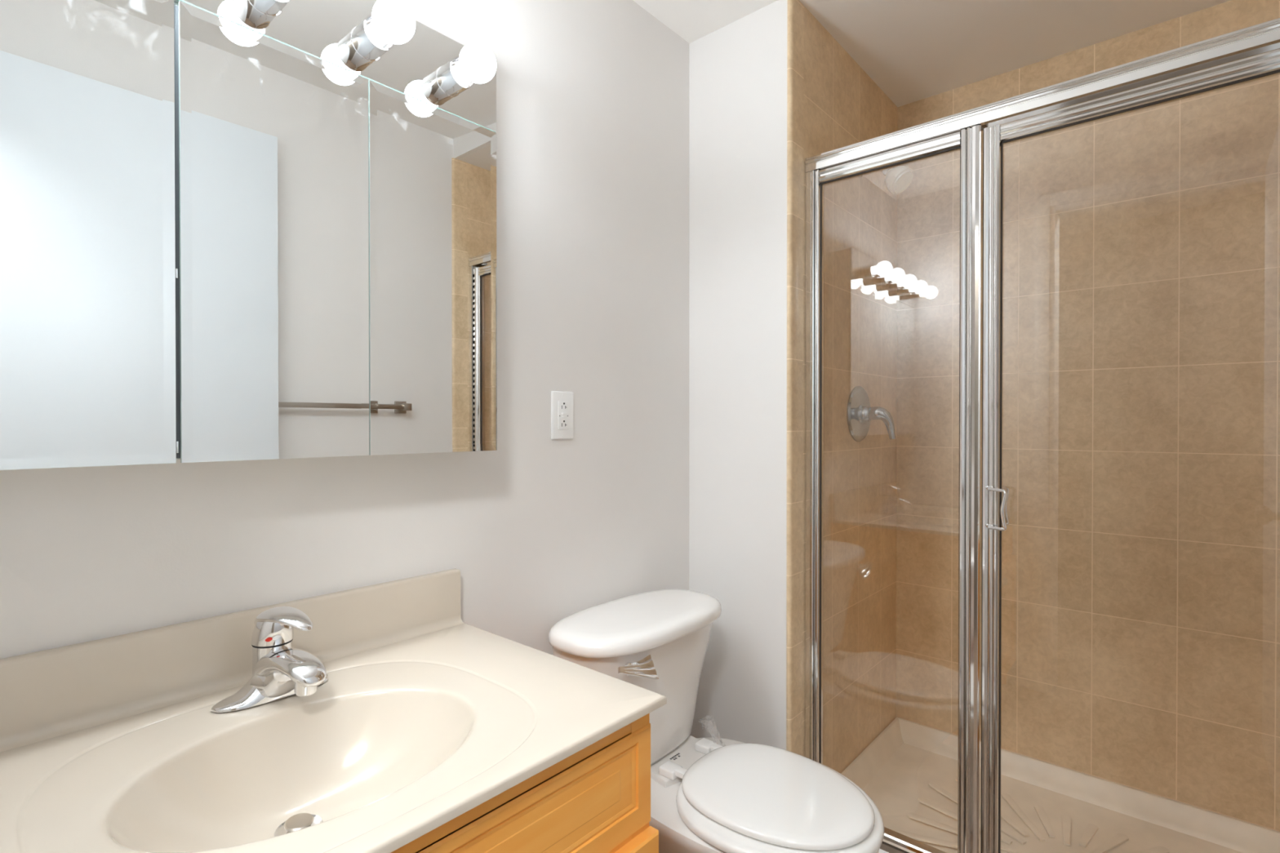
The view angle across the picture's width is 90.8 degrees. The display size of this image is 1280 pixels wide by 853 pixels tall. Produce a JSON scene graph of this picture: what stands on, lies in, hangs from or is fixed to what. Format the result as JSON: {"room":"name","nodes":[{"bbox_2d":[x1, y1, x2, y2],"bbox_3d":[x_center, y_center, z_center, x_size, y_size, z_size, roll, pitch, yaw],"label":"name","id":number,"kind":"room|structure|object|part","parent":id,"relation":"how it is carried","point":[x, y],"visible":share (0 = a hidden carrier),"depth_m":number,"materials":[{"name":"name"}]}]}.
{"room":"bathroom","nodes":[
{"label":"bathroom","id":0,"kind":"room"},
{"bbox_2d":[0,0,688,658],"bbox_3d":[-0.155,0.022,1.613,0.100,2.318,2.594,0,0,41],"label":"wall","id":1,"kind":"structure","parent":0,"point":[540,531],"depth_m":1.41,"materials":[{"name":"grey paint"}]},
{"bbox_2d":[0,568,464,751],"bbox_3d":[-0.618,0.344,0.979,0.034,0.107,0.776,0,0,41],"label":"backsplash","id":2,"kind":"structure","parent":1,"relation":"attached to","point":[51,693],"depth_m":0.92,"materials":[{"name":"beige stone"}]},
{"bbox_2d":[0,0,497,470],"bbox_3d":[-0.570,-0.262,0.977,0.103,0.620,0.767,0,0,41],"label":"medicine cabinet","id":3,"kind":"object","parent":1,"relation":"attached to","point":[221,239],"visible":1,"depth_m":0.88,"materials":[{"name":"silver mirror"}]},
{"bbox_3d":[-0.704,-0.260,0.750,0.006,0.618,0.249,0,0,41],"label":"mirror door","id":4,"kind":"part","parent":3,"relation":"part of","materials":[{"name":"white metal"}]},
{"bbox_3d":[-0.533,-0.261,0.946,0.006,0.618,0.257,0,0,41],"label":"mirror door","id":5,"kind":"part","parent":3,"relation":"part of","materials":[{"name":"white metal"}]},
{"bbox_3d":[-0.365,-0.262,1.139,0.006,0.618,0.253,0,0,41],"label":"mirror door","id":6,"kind":"part","parent":3,"relation":"part of","materials":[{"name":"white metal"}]},
{"bbox_2d":[173,0,496,132],"bbox_3d":[-0.523,-0.640,0.934,0.226,0.135,0.767,0,0,41],"label":"vanity light","id":7,"kind":"object","parent":1,"relation":"attached to","point":[382,42],"visible":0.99,"depth_m":1.02,"materials":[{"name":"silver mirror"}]},
{"bbox_2d":[247,0,290,16],"bbox_3d":[-0.531,-0.626,0.905,0.048,0.052,0.052,0,0,41],"label":"socket","id":8,"kind":"object","parent":7,"relation":"attached to","point":[255,7],"depth_m":0.91,"materials":[{"name":"silver metal"}]},
{"bbox_2d":[350,13,394,61],"bbox_3d":[-0.431,-0.627,1.020,0.048,0.052,0.052,0,0,41],"label":"socket","id":9,"kind":"object","parent":7,"relation":"attached to","point":[366,45],"depth_m":1.01,"materials":[{"name":"silver metal"}]},
{"bbox_3d":[-0.395,-0.627,0.988,0.102,0.063,0.063,0,0,41],"label":"bulb","id":10,"kind":"part","parent":7,"relation":"part of","materials":[{"name":"white glass"}]},
{"bbox_2d":[435,56,475,97],"bbox_3d":[-0.331,-0.628,1.135,0.048,0.052,0.052,0,0,41],"label":"socket","id":11,"kind":"object","parent":7,"relation":"attached to","point":[450,82],"depth_m":1.13,"materials":[{"name":"silver metal"}]},
{"bbox_3d":[-0.295,-0.628,1.103,0.102,0.063,0.063,0,0,41],"label":"bulb","id":12,"kind":"part","parent":7,"relation":"part of","materials":[{"name":"white glass"}]},
{"bbox_2d":[551,391,573,439],"bbox_3d":[-0.183,-0.026,1.498,0.009,0.114,0.070,0,0,41],"label":"wall outlet","id":13,"kind":"object","parent":1,"relation":"attached to","point":[562,402],"visible":1,"depth_m":1.49,"materials":[{"name":"white plastic"}]},
{"bbox_2d":[558,400,568,429],"bbox_3d":[-0.182,-0.026,1.497,0.004,0.067,0.033,0,0,41],"label":"receptacle","id":14,"kind":"object","parent":13,"relation":"attached to","point":[563,406],"depth_m":1.50,"materials":[{"name":"white plastic"}]},
{"bbox_2d":[688,0,897,773],"bbox_3d":[0.536,0.019,2.078,0.336,2.318,0.802,0,0,41],"label":"wall","id":15,"kind":"structure","parent":0,"point":[738,70],"depth_m":1.83,"materials":[{"name":"grey paint"}]},
{"bbox_2d":[786,0,804,755],"bbox_3d":[0.414,0.021,1.690,0.012,2.318,0.071,0,0,41],"label":"trim","id":16,"kind":"structure","parent":15,"relation":"attached to","point":[795,11],"depth_m":1.68,"materials":[{"name":"beige tile"}]},
{"bbox_2d":[846,386,895,441],"bbox_3d":[0.733,-0.039,1.961,0.113,0.176,0.176,0,0,41],"label":"shower valve","id":17,"kind":"object","parent":15,"relation":"attached to","point":[860,413],"visible":1,"depth_m":1.96,"materials":[{"name":"silver metal"}]},
{"bbox_3d":[0.740,-0.012,1.956,0.095,0.104,0.048,0,0,41],"label":"lever","id":18,"kind":"part","parent":17,"relation":"part of","materials":[{"name":"silver metal"}]},
{"bbox_2d":[857,164,913,194],"bbox_3d":[0.748,-0.774,1.934,0.165,0.134,0.083,0,0,41],"label":"showerhead","id":19,"kind":"object","parent":15,"relation":"attached to","point":[898,179],"visible":0.61,"depth_m":1.89,"materials":[{"name":"beige plastic"}]},
{"bbox_2d":[632,0,1231,106],"bbox_3d":[0.000,-1.208,0.597,1.657,0.154,3.914,0,0,41],"label":"ceiling","id":20,"kind":"structure","parent":0,"point":[913,51],"depth_m":1.80,"materials":[{"name":"white paint"}]},
{"bbox_2d":[896,0,1279,831],"bbox_3d":[1.344,0.020,1.903,1.129,2.318,0.008,0,0,41],"label":"wall","id":21,"kind":"structure","parent":0,"point":[1140,541],"depth_m":1.85,"materials":[{"name":"beige tile"}]},
{"bbox_3d":[0.000,1.217,0.612,1.657,0.060,3.914,0,0,41],"label":"floor","id":22,"kind":"structure","parent":0,"visible":0},
{"bbox_2d":[391,713,658,852],"bbox_3d":[-0.414,0.798,0.803,0.568,0.776,0.768,0,0,41],"label":"vanity cabinet","id":23,"kind":"object","parent":22,"relation":"on","point":[597,798],"visible":0.32,"depth_m":0.82,"materials":[{"name":"brown wood"}]},
{"bbox_2d":[0,568,666,852],"bbox_3d":[-0.423,0.414,0.813,0.546,0.246,0.782,0,0,41],"label":"sink","id":24,"kind":"object","parent":23,"relation":"in","point":[423,716],"visible":0.98,"depth_m":0.86,"materials":[{"name":"beige stone"}]},
{"bbox_2d":[211,606,328,712],"bbox_3d":[-0.517,0.332,0.935,0.161,0.129,0.135,0,0,6],"label":"faucet","id":25,"kind":"object","parent":24,"relation":"on","point":[280,670],"visible":1,"depth_m":0.90,"materials":[{"name":"silver metal"}]},
{"bbox_3d":[-0.528,0.293,0.927,0.101,0.050,0.061,0,0,41],"label":"handle","id":26,"kind":"part","parent":25,"relation":"part of","materials":[{"name":"silver metal"}]},
{"bbox_3d":[-0.103,0.833,0.789,0.018,0.478,0.382,0,0,41],"label":"cabinet door","id":27,"kind":"part","parent":23,"relation":"part of","materials":[{"name":"brown wood"}]},
{"bbox_2d":[548,589,884,852],"bbox_3d":[0.165,0.810,1.383,0.677,0.744,0.508,0,0,41],"label":"toilet","id":28,"kind":"object","parent":22,"relation":"on","point":[707,796],"visible":0.89,"depth_m":1.35,"materials":[{"name":"white ceramic"}]},
{"bbox_3d":[-0.003,0.634,1.515,0.228,0.320,0.462,0,0,41],"label":"tank","id":29,"kind":"part","parent":28,"relation":"part of","materials":[{"name":"white ceramic"}]},
{"bbox_3d":[0.002,0.456,1.510,0.263,0.038,0.491,0,0,41],"label":"tank lid","id":30,"kind":"part","parent":28,"relation":"part of","materials":[{"name":"white ceramic"}]},
{"bbox_3d":[-0.007,0.515,1.320,0.046,0.050,0.108,0,0,41],"label":"flush handle","id":31,"kind":"part","parent":28,"relation":"part of","materials":[{"name":"silver metal"}]},
{"bbox_2d":[699,716,722,746],"bbox_3d":[0.182,0.767,1.586,0.040,0.052,0.115,0,0,-20],"label":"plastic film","id":32,"kind":"object","parent":28,"relation":"on","point":[712,717],"visible":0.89,"depth_m":1.61,"materials":[{"name":"clear plastic"}]},
{"bbox_3d":[0.231,0.990,1.395,0.578,0.386,0.406,0,0,41],"label":"bowl","id":33,"kind":"part","parent":28,"relation":"part of","materials":[{"name":"white ceramic"}]},
{"bbox_3d":[0.292,0.776,1.343,0.399,0.020,0.326,0,0,41],"label":"seat lid","id":34,"kind":"part","parent":28,"relation":"part of","materials":[{"name":"white plastic"}]},
{"bbox_3d":[0.294,0.797,1.338,0.422,0.019,0.394,0,0,41],"label":"seat","id":35,"kind":"part","parent":28,"relation":"part of","materials":[{"name":"white plastic"}]},
{"bbox_2d":[840,717,1279,852],"bbox_3d":[1.089,1.114,1.616,1.111,0.134,0.768,0,0,41],"label":"shower tray","id":36,"kind":"object","parent":22,"relation":"on","point":[909,771],"visible":0.84,"depth_m":1.83,"materials":[{"name":"beige plastic"}]},
{"bbox_2d":[804,17,1279,852],"bbox_3d":[0.877,0.174,1.366,1.111,1.808,0.100,0,0,41],"label":"shower door frame","id":37,"kind":"structure","parent":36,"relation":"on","point":[1250,54],"depth_m":1.44,"materials":[{"name":"silver metal"}]},
{"bbox_3d":[0.483,0.179,1.708,0.014,1.732,0.030,0,0,41],"label":"fixed panel","id":38,"kind":"part","parent":37,"relation":"part of","materials":[{"name":"silver metal"}]},
{"bbox_3d":[0.618,-0.669,1.585,0.346,0.034,0.030,0,0,41],"label":"panel rail","id":39,"kind":"part","parent":37,"relation":"part of","materials":[{"name":"silver metal"}]},
{"bbox_3d":[0.618,1.033,1.595,0.346,0.024,0.030,0,0,41],"label":"panel rail","id":40,"kind":"part","parent":37,"relation":"part of","materials":[{"name":"silver metal"}]},
{"bbox_3d":[0.770,0.180,1.458,0.030,1.732,0.030,0,0,41],"label":"mullion post","id":41,"kind":"part","parent":37,"relation":"part of","materials":[{"name":"silver metal"}]},
{"bbox_3d":[0.798,0.183,1.434,0.036,1.714,0.030,0,0,41],"label":"shower door","id":42,"kind":"part","parent":37,"relation":"part of","materials":[{"name":"silver metal"}]},
{"bbox_3d":[0.788,0.182,1.399,0.016,0.098,0.054,0,0,-9],"label":"door pull","id":43,"kind":"part","parent":37,"relation":"part of","materials":[{"name":"silver metal"}]},
{"bbox_3d":[0.827,0.182,1.452,0.045,0.098,0.015,0,0,-13],"label":"door pull","id":44,"kind":"part","parent":37,"relation":"part of","materials":[{"name":"silver metal"}]},
{"bbox_3d":[0.882,-0.708,1.366,1.111,0.044,0.051,0,0,41],"label":"header rail","id":45,"kind":"part","parent":37,"relation":"part of","materials":[{"name":"silver metal"}]},
{"bbox_3d":[1.027,-0.654,1.230,0.569,0.038,0.030,0,0,41],"label":"door rail","id":46,"kind":"part","parent":37,"relation":"part of","materials":[{"name":"silver metal"}]}
]}

